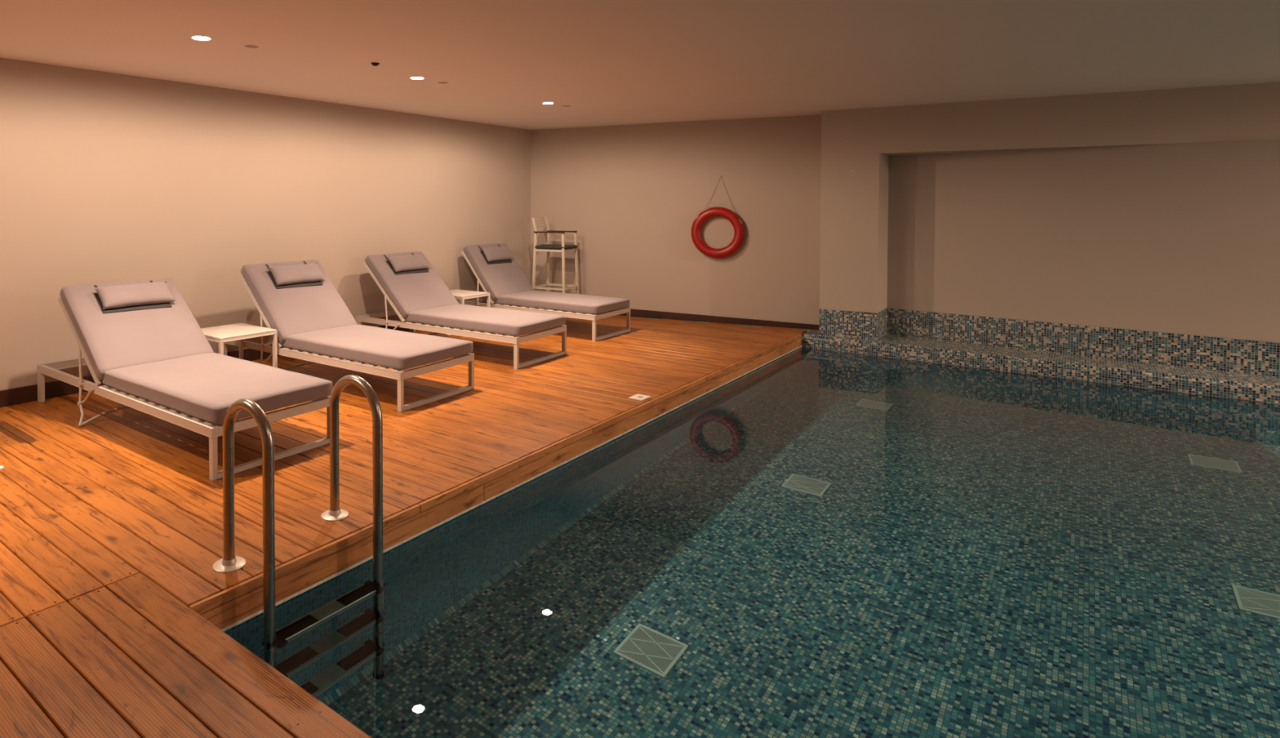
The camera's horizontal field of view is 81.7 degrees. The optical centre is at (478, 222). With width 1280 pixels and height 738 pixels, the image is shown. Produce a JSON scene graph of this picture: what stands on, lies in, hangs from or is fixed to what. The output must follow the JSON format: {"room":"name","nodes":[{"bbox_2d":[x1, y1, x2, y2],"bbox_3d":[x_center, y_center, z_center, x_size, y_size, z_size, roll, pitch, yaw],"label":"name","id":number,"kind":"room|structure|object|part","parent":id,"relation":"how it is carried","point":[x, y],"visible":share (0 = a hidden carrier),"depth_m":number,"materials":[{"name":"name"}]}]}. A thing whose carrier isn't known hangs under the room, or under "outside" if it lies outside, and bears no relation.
{"room":"indoor swimming pool","nodes":[
{"label":"indoor swimming pool","id":0,"kind":"room"},
{"bbox_2d":[0,57,530,390],"bbox_3d":[-3.150,0.213,5.991,0.200,2.898,11.870,1,2,40],"label":"wall","id":1,"kind":"structure","parent":0,"point":[105,177],"depth_m":6.65,"materials":[{"name":"beige paint"}]},
{"bbox_2d":[0,305,530,407],"bbox_3d":[-3.002,1.300,6.022,0.018,0.125,11.670,1,2,40],"label":"baseboard","id":2,"kind":"structure","parent":1,"relation":"attached to","point":[19,395],"depth_m":5.64,"materials":[{"name":"brown wood"}]},
{"bbox_2d":[0,311,807,737],"bbox_3d":[1.993,1.462,2.297,12.460,0.030,12.316,1,2,40],"label":"floor","id":3,"kind":"structure","parent":0,"point":[112,525],"depth_m":3.65,"materials":[{"name":"brown wood"}]},
{"bbox_2d":[36,278,333,480],"bbox_3d":[-2.142,0.926,5.030,2.496,0.921,0.979,1,2,39],"label":"sun lounger","id":4,"kind":"object","parent":3,"relation":"on","point":[141,339],"visible":0.98,"depth_m":4.91,"materials":[{"name":"grey fabric"}]},
{"bbox_3d":[-3.336,1.252,5.493,0.070,0.231,0.026,1,2,39],"label":"leg","id":5,"kind":"part","parent":4,"relation":"part of","materials":[{"name":"white metal"}]},
{"bbox_3d":[-2.537,0.815,5.353,0.654,0.553,0.838,1,2,39],"label":"frame","id":6,"kind":"part","parent":4,"relation":"part of","materials":[{"name":"white metal"}]},
{"bbox_2d":[94,281,174,308],"bbox_3d":[-2.581,0.544,5.434,0.540,0.204,0.075,-2,-42,-51],"label":"pillow","id":7,"kind":"object","parent":4,"relation":"on","point":[148,295],"depth_m":5.39,"materials":[{"name":"grey fabric"}]},
{"bbox_2d":[59,278,213,380],"bbox_3d":[-2.517,0.757,5.334,0.834,0.101,0.845,-2,42,-51],"label":"cushion","id":8,"kind":"object","parent":4,"relation":"on","point":[108,340],"depth_m":5.20,"materials":[{"name":"grey fabric"}]},
{"bbox_3d":[-2.143,1.123,5.035,2.494,0.056,0.846,1,2,39],"label":"frame","id":9,"kind":"part","parent":4,"relation":"part of","materials":[{"name":"white metal"}]},
{"bbox_3d":[-1.452,1.292,3.946,0.036,0.239,0.030,1,2,39],"label":"leg","id":10,"kind":"part","parent":4,"relation":"part of","materials":[{"name":"white metal"}]},
{"bbox_2d":[102,352,333,424],"bbox_3d":[-1.732,1.045,4.707,1.447,0.110,0.812,1,2,39],"label":"seat cushion","id":11,"kind":"object","parent":4,"relation":"on","point":[202,386],"depth_m":4.49,"materials":[{"name":"grey fabric"}]},
{"bbox_3d":[-1.195,1.386,4.260,0.034,0.028,0.782,1,2,39],"label":"foot rail","id":12,"kind":"part","parent":4,"relation":"part of","materials":[{"name":"white metal"}]},
{"bbox_3d":[-0.938,1.278,4.570,0.036,0.239,0.030,1,2,39],"label":"leg","id":13,"kind":"part","parent":4,"relation":"part of","materials":[{"name":"white metal"}]},
{"bbox_2d":[200,323,277,368],"bbox_3d":[-2.077,1.134,6.065,0.549,0.457,0.524,1,2,40],"label":"side table","id":14,"kind":"object","parent":3,"relation":"on","point":[220,334],"visible":0.58,"depth_m":6.04,"materials":[{"name":"white metal"}]},
{"bbox_3d":[-2.039,1.159,5.709,0.030,0.425,0.026,1,2,40],"label":"leg","id":15,"kind":"part","parent":14,"relation":"part of","materials":[{"name":"white metal"}]},
{"bbox_3d":[-2.077,0.927,6.060,0.549,0.030,0.524,1,2,40],"label":"frame","id":16,"kind":"part","parent":14,"relation":"part of","materials":[{"name":"white metal"}]},
{"bbox_3d":[-2.116,1.142,6.422,0.030,0.425,0.026,1,2,40],"label":"leg","id":17,"kind":"part","parent":14,"relation":"part of","materials":[{"name":"white metal"}]},
{"bbox_3d":[-1.720,1.150,6.087,0.030,0.425,0.026,1,2,40],"label":"leg","id":18,"kind":"part","parent":14,"relation":"part of","materials":[{"name":"white metal"}]},
{"bbox_2d":[212,374,382,633],"bbox_3d":[-0.762,1.582,3.164,0.458,1.752,0.722,1,2,40],"label":"pool ladder","id":19,"kind":"object","parent":3,"relation":"attached to","point":[230,562],"visible":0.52,"depth_m":2.99,"materials":[{"name":"metal"}]},
{"bbox_3d":[-0.929,1.582,2.916,0.341,1.742,0.049,1,2,40],"label":"handrail","id":20,"kind":"part","parent":19,"relation":"part of","materials":[{"name":"metal"}]},
{"bbox_3d":[-0.574,1.577,3.367,0.049,1.732,0.398,-1,2,-45],"label":"handrail","id":21,"kind":"part","parent":19,"relation":"part of","materials":[{"name":"metal"}]},
{"bbox_2d":[223,259,474,412],"bbox_3d":[-1.213,0.869,6.279,2.335,0.977,0.932,1,2,38],"label":"sun lounger","id":22,"kind":"object","parent":3,"relation":"on","point":[298,300],"visible":0.98,"depth_m":6.14,"materials":[{"name":"grey fabric"}]},
{"bbox_3d":[-2.356,1.226,6.664,0.070,0.231,0.026,1,2,38],"label":"leg","id":23,"kind":"part","parent":22,"relation":"part of","materials":[{"name":"white metal"}]},
{"bbox_3d":[-1.654,0.754,6.625,0.599,0.612,0.850,1,2,38],"label":"frame","id":24,"kind":"part","parent":22,"relation":"part of","materials":[{"name":"white metal"}]},
{"bbox_2d":[268,262,324,285],"bbox_3d":[-1.679,0.476,6.688,0.549,0.207,0.074,-2,-36,-52],"label":"pillow","id":25,"kind":"object","parent":22,"relation":"on","point":[305,274],"depth_m":6.63,"materials":[{"name":"grey fabric"}]},
{"bbox_2d":[240,259,356,343],"bbox_3d":[-1.629,0.700,6.603,0.845,0.846,0.101,-2,-42,-52],"label":"cushion","id":26,"kind":"object","parent":22,"relation":"on","point":[300,308],"depth_m":6.46,"materials":[{"name":"grey fabric"}]},
{"bbox_3d":[-1.214,1.095,6.284,2.334,0.056,0.858,1,2,38],"label":"frame","id":27,"kind":"part","parent":22,"relation":"part of","materials":[{"name":"white metal"}]},
{"bbox_2d":[282,324,472,369],"bbox_3d":[-0.858,1.014,6.014,1.446,0.109,0.824,1,2,38],"label":"seat cushion","id":28,"kind":"object","parent":22,"relation":"on","point":[385,348],"depth_m":5.77,"materials":[{"name":"grey fabric"}]},
{"bbox_3d":[-0.568,1.262,5.254,0.036,0.239,0.030,1,2,38],"label":"leg","id":29,"kind":"part","parent":22,"relation":"part of","materials":[{"name":"white metal"}]},
{"bbox_3d":[-0.313,1.356,5.577,0.034,0.028,0.794,1,2,38],"label":"foot rail","id":30,"kind":"part","parent":22,"relation":"part of","materials":[{"name":"white metal"}]},
{"bbox_3d":[-0.059,1.247,5.897,0.036,0.239,0.030,1,2,38],"label":"leg","id":31,"kind":"part","parent":22,"relation":"part of","materials":[{"name":"white metal"}]},
{"bbox_2d":[355,251,566,368],"bbox_3d":[-0.226,0.843,7.599,2.155,0.969,0.958,1,2,38],"label":"sun lounger","id":32,"kind":"object","parent":3,"relation":"on","point":[415,291],"visible":0.98,"depth_m":7.53,"materials":[{"name":"grey fabric"}]},
{"bbox_3d":[-0.745,0.728,8.001,0.609,0.603,0.876,1,2,38],"label":"frame","id":33,"kind":"part","parent":32,"relation":"part of","materials":[{"name":"white metal"}]},
{"bbox_2d":[387,253,430,271],"bbox_3d":[-0.773,0.451,8.067,0.565,0.206,0.074,-2,-37,-52],"label":"pillow","id":34,"kind":"object","parent":32,"relation":"on","point":[411,263],"depth_m":8.01,"materials":[{"name":"grey fabric"}]},
{"bbox_2d":[364,251,458,319],"bbox_3d":[-0.720,0.672,7.979,0.871,0.100,0.845,-2,47,-52],"label":"cushion","id":35,"kind":"object","parent":32,"relation":"on","point":[408,291],"depth_m":7.81,"materials":[{"name":"grey fabric"}]},
{"bbox_3d":[-0.226,1.064,7.605,2.154,0.056,0.884,1,2,38],"label":"frame","id":36,"kind":"part","parent":32,"relation":"part of","materials":[{"name":"white metal"}]},
{"bbox_2d":[404,303,565,335],"bbox_3d":[0.060,0.983,7.393,1.446,0.110,0.849,1,2,38],"label":"seat cushion","id":37,"kind":"object","parent":32,"relation":"on","point":[503,322],"depth_m":7.16,"materials":[{"name":"grey fabric"}]},
{"bbox_3d":[0.349,1.230,6.625,0.036,0.239,0.030,1,2,38],"label":"leg","id":38,"kind":"part","parent":32,"relation":"part of","materials":[{"name":"white metal"}]},
{"bbox_3d":[0.609,1.324,6.961,0.034,0.028,0.820,1,2,38],"label":"foot rail","id":39,"kind":"part","parent":32,"relation":"part of","materials":[{"name":"white metal"}]},
{"bbox_3d":[0.868,1.215,7.292,0.036,0.239,0.030,1,2,38],"label":"leg","id":40,"kind":"part","parent":32,"relation":"part of","materials":[{"name":"white metal"}]},
{"bbox_2d":[450,288,489,330],"bbox_3d":[-0.224,1.075,8.658,0.534,0.457,0.504,1,2,40],"label":"side table","id":41,"kind":"object","parent":3,"relation":"on","point":[461,295],"visible":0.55,"depth_m":8.58,"materials":[{"name":"white metal"}]},
{"bbox_3d":[-0.185,1.099,8.315,0.030,0.425,0.026,1,2,40],"label":"leg","id":42,"kind":"part","parent":41,"relation":"part of","materials":[{"name":"white metal"}]},
{"bbox_3d":[-0.224,0.867,8.653,0.534,0.030,0.504,1,2,40],"label":"frame","id":43,"kind":"part","parent":41,"relation":"part of","materials":[{"name":"white metal"}]},
{"bbox_3d":[0.121,1.090,8.677,0.030,0.425,0.026,1,2,40],"label":"leg","id":44,"kind":"part","parent":41,"relation":"part of","materials":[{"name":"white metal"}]},
{"bbox_2d":[458,243,631,341],"bbox_3d":[0.781,0.798,8.897,1.996,1.000,0.916,1,2,39],"label":"sun lounger","id":45,"kind":"object","parent":3,"relation":"on","point":[499,273],"visible":0.92,"depth_m":8.87,"materials":[{"name":"grey fabric"}]},
{"bbox_3d":[0.246,0.677,9.332,0.517,0.641,0.834,1,2,39],"label":"frame","id":46,"kind":"part","parent":45,"relation":"part of","materials":[{"name":"white metal"}]},
{"bbox_2d":[481,246,513,262],"bbox_3d":[0.254,0.407,9.371,0.075,0.205,0.538,-39,-23,33],"label":"pillow","id":47,"kind":"object","parent":45,"relation":"on","point":[489,254],"depth_m":9.31,"materials":[{"name":"grey fabric"}]},
{"bbox_2d":[462,243,534,301],"bbox_3d":[0.276,0.626,9.307,0.828,0.814,0.100,-2,-36,-51],"label":"cushion","id":48,"kind":"object","parent":45,"relation":"on","point":[504,277],"depth_m":9.14,"materials":[{"name":"grey fabric"}]},
{"bbox_3d":[0.780,1.034,8.903,1.994,0.056,0.842,1,2,39],"label":"frame","id":49,"kind":"part","parent":45,"relation":"part of","materials":[{"name":"white metal"}]},
{"bbox_2d":[493,290,629,313],"bbox_3d":[0.999,0.952,8.735,1.448,0.111,0.807,1,2,39],"label":"seat cushion","id":50,"kind":"object","parent":45,"relation":"on","point":[561,302],"depth_m":8.49,"materials":[{"name":"grey fabric"}]},
{"bbox_3d":[1.284,1.199,7.977,0.036,0.239,0.030,1,2,39],"label":"leg","id":51,"kind":"part","parent":45,"relation":"part of","materials":[{"name":"white metal"}]},
{"bbox_3d":[1.538,1.294,8.290,0.034,0.028,0.778,1,2,39],"label":"foot rail","id":52,"kind":"part","parent":45,"relation":"part of","materials":[{"name":"white metal"}]},
{"bbox_3d":[1.792,1.185,8.600,0.036,0.239,0.030,1,2,39],"label":"leg","id":53,"kind":"part","parent":45,"relation":"part of","materials":[{"name":"white metal"}]},
{"bbox_2d":[532,217,578,312],"bbox_3d":[1.043,0.607,9.775,0.514,1.345,0.502,1,2,31],"label":"high chair","id":54,"kind":"object","parent":3,"relation":"on","point":[548,247],"visible":0.96,"depth_m":9.69,"materials":[{"name":"beige wood"}]},
{"bbox_3d":[0.749,0.710,9.701,0.067,1.143,0.067,1,2,31],"label":"leg","id":55,"kind":"part","parent":54,"relation":"part of","materials":[{"name":"beige wood"}]},
{"bbox_3d":[0.758,0.034,9.714,0.081,0.197,0.030,1,2,43],"label":"post","id":56,"kind":"part","parent":54,"relation":"part of","materials":[{"name":"beige wood"}]},
{"bbox_3d":[0.954,0.027,10.037,0.081,0.197,0.030,0,1,20],"label":"post","id":57,"kind":"part","parent":54,"relation":"part of","materials":[{"name":"beige metal"}]},
{"bbox_3d":[0.975,0.701,10.073,0.067,1.143,0.067,1,2,31],"label":"leg","id":58,"kind":"part","parent":54,"relation":"part of","materials":[{"name":"beige wood"}]},
{"bbox_3d":[0.945,0.133,9.589,0.432,0.028,0.055,1,2,31],"label":"armrest","id":59,"kind":"part","parent":54,"relation":"part of","materials":[{"name":"brown wood"}]},
{"bbox_3d":[1.048,0.370,9.767,0.426,0.032,0.426,1,2,31],"label":"seat frame","id":60,"kind":"part","parent":54,"relation":"part of","materials":[{"name":"beige wood"}]},
{"bbox_3d":[1.153,0.125,9.931,0.432,0.028,0.055,1,2,31],"label":"armrest","id":61,"kind":"part","parent":54,"relation":"part of","materials":[{"name":"brown wood"}]},
{"bbox_3d":[1.121,0.715,9.476,0.041,1.143,0.091,0,1,-14],"label":"leg","id":62,"kind":"part","parent":54,"relation":"part of","materials":[{"name":"beige wood"}]},
{"bbox_3d":[1.347,0.706,9.847,0.091,1.143,0.041,0,1,-14],"label":"leg","id":63,"kind":"part","parent":54,"relation":"part of","materials":[{"name":"beige wood"}]},
{"bbox_2d":[628,393,650,400],"bbox_3d":[1.262,1.367,5.632,0.116,0.007,0.150,1,2,40],"label":"drain cover","id":64,"kind":"object","parent":3,"relation":"on","point":[637,397],"depth_m":5.62,"materials":[{"name":"white plastic"}]},
{"bbox_2d":[0,0,1279,129],"bbox_3d":[2.568,-1.265,2.907,12.870,0.200,14.600,1,2,40],"label":"ceiling","id":65,"kind":"structure","parent":0,"point":[616,62],"depth_m":5.14,"materials":[{"name":"paint"}]},
{"bbox_2d":[190,35,212,40],"bbox_3d":[-1.815,-1.205,4.718,0.138,0.003,0.138,1,2,40],"label":"recessed light","id":66,"kind":"object","parent":65,"relation":"in","point":[201,37],"visible":1,"depth_m":4.72,"materials":[{"name":"white plastic"}]},
{"bbox_2d":[243,44,259,48],"bbox_3d":[-1.562,-1.211,4.963,0.110,0.003,0.110,1,2,40],"label":"fitting","id":67,"kind":"object","parent":65,"relation":"attached to","point":[244,46],"visible":1,"depth_m":4.96,"materials":[{"name":"paint"}]},
{"bbox_2d":[370,62,379,66],"bbox_3d":[-0.794,-1.215,5.544,0.068,0.022,0.068,1,2,40],"label":"ceiling sensor","id":68,"kind":"object","parent":65,"relation":"attached to","point":[374,64],"visible":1,"depth_m":5.52,"materials":[{"name":"black plastic"}]},
{"bbox_2d":[408,76,425,79],"bbox_3d":[-0.526,-1.239,6.195,0.138,0.003,0.138,1,2,40],"label":"recessed light","id":69,"kind":"object","parent":65,"relation":"in","point":[411,77],"visible":1,"depth_m":6.18,"materials":[{"name":"white plastic"}]},
{"bbox_2d":[436,81,448,84],"bbox_3d":[-0.315,-1.244,6.422,0.110,0.003,0.110,1,2,40],"label":"fitting","id":70,"kind":"object","parent":65,"relation":"attached to","point":[439,82],"visible":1,"depth_m":6.43,"materials":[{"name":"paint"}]},
{"bbox_2d":[542,102,554,104],"bbox_3d":[0.746,-1.274,7.698,0.138,0.003,0.138,1,2,40],"label":"recessed light","id":71,"kind":"object","parent":65,"relation":"in","point":[545,103],"visible":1,"depth_m":7.70,"materials":[{"name":"white plastic"}]},
{"bbox_2d":[530,114,821,332],"bbox_3d":[2.484,0.128,9.700,4.146,2.898,0.286,1,1,28],"label":"wall","id":72,"kind":"structure","parent":0,"point":[633,196],"depth_m":9.44,"materials":[{"name":"beige paint"}]},
{"bbox_2d":[537,307,819,329],"bbox_3d":[2.492,1.218,9.572,3.881,0.125,0.017,1,1,27],"label":"baseboard","id":73,"kind":"structure","parent":72,"relation":"attached to","point":[634,313],"depth_m":9.29,"materials":[{"name":"brown wood"}]},
{"label":"wall hook","id":74,"kind":"object","parent":72,"relation":"attached to","visible":0},
{"bbox_2d":[690,176,744,257],"bbox_3d":[3.053,-0.067,9.194,0.658,1.053,0.107,1,1,27],"label":"lifebuoy","id":75,"kind":"object","parent":74,"relation":"hanging from","point":[739,229],"visible":1,"depth_m":9.15,"materials":[{"name":"red plastic"}]},
{"bbox_3d":[3.069,-0.327,9.208,0.445,0.536,0.058,1,1,27],"label":"cord","id":76,"kind":"part","parent":75,"relation":"part of","materials":[{"name":"white fabric"}]},
{"bbox_2d":[223,346,1279,737],"bbox_3d":[3.958,1.583,3.382,6.876,0.001,7.590,1,2,40],"label":"pool water","id":77,"kind":"object","parent":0,"point":[815,543],"visible":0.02,"depth_m":3.19,"materials":[{"name":"teal liquid"}]},
{"bbox_2d":[819,81,1279,342],"bbox_3d":[7.752,-0.090,6.120,8.668,2.298,1.443,1,2,40],"label":"wall","id":78,"kind":"structure","parent":0,"point":[1151,210],"depth_m":7.27,"materials":[{"name":"beige paint"}]},
{"bbox_2d":[818,307,1279,377],"bbox_3d":[7.750,1.269,6.149,8.668,0.420,1.447,1,2,40],"label":"trim","id":79,"kind":"structure","parent":78,"relation":"attached to","point":[1248,357],"depth_m":7.32,"materials":[{"name":"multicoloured tile"}]},
{"bbox_3d":[7.248,2.069,5.719,8.856,1.000,0.180,1,2,40],"label":"wall","id":80,"kind":"structure","parent":0,"visible":0},
{"bbox_2d":[802,329,1279,404],"bbox_3d":[7.635,1.515,6.152,8.840,0.288,1.400,1,2,40],"label":"pool ledge","id":81,"kind":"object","parent":80,"relation":"attached to","point":[1134,374],"depth_m":7.00,"materials":[{"name":"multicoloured tile"}]},
{"bbox_3d":[1.281,2.045,5.668,0.150,1.050,7.865,1,2,40],"label":"wall","id":82,"kind":"structure","parent":0,"visible":0},
{"bbox_2d":[188,333,801,629],"bbox_3d":[1.356,1.444,5.583,0.020,0.137,7.549,1,2,40],"label":"trim","id":83,"kind":"structure","parent":82,"relation":"attached to","point":[224,608],"depth_m":3.76,"materials":[{"name":"brown wood"}]},
{"bbox_2d":[220,345,802,631],"bbox_3d":[1.358,1.519,5.590,0.026,0.013,7.565,1,2,40],"label":"trim","id":84,"kind":"structure","parent":82,"relation":"attached to","point":[330,577],"depth_m":3.83,"materials":[{"name":"brown wood"}]}
]}

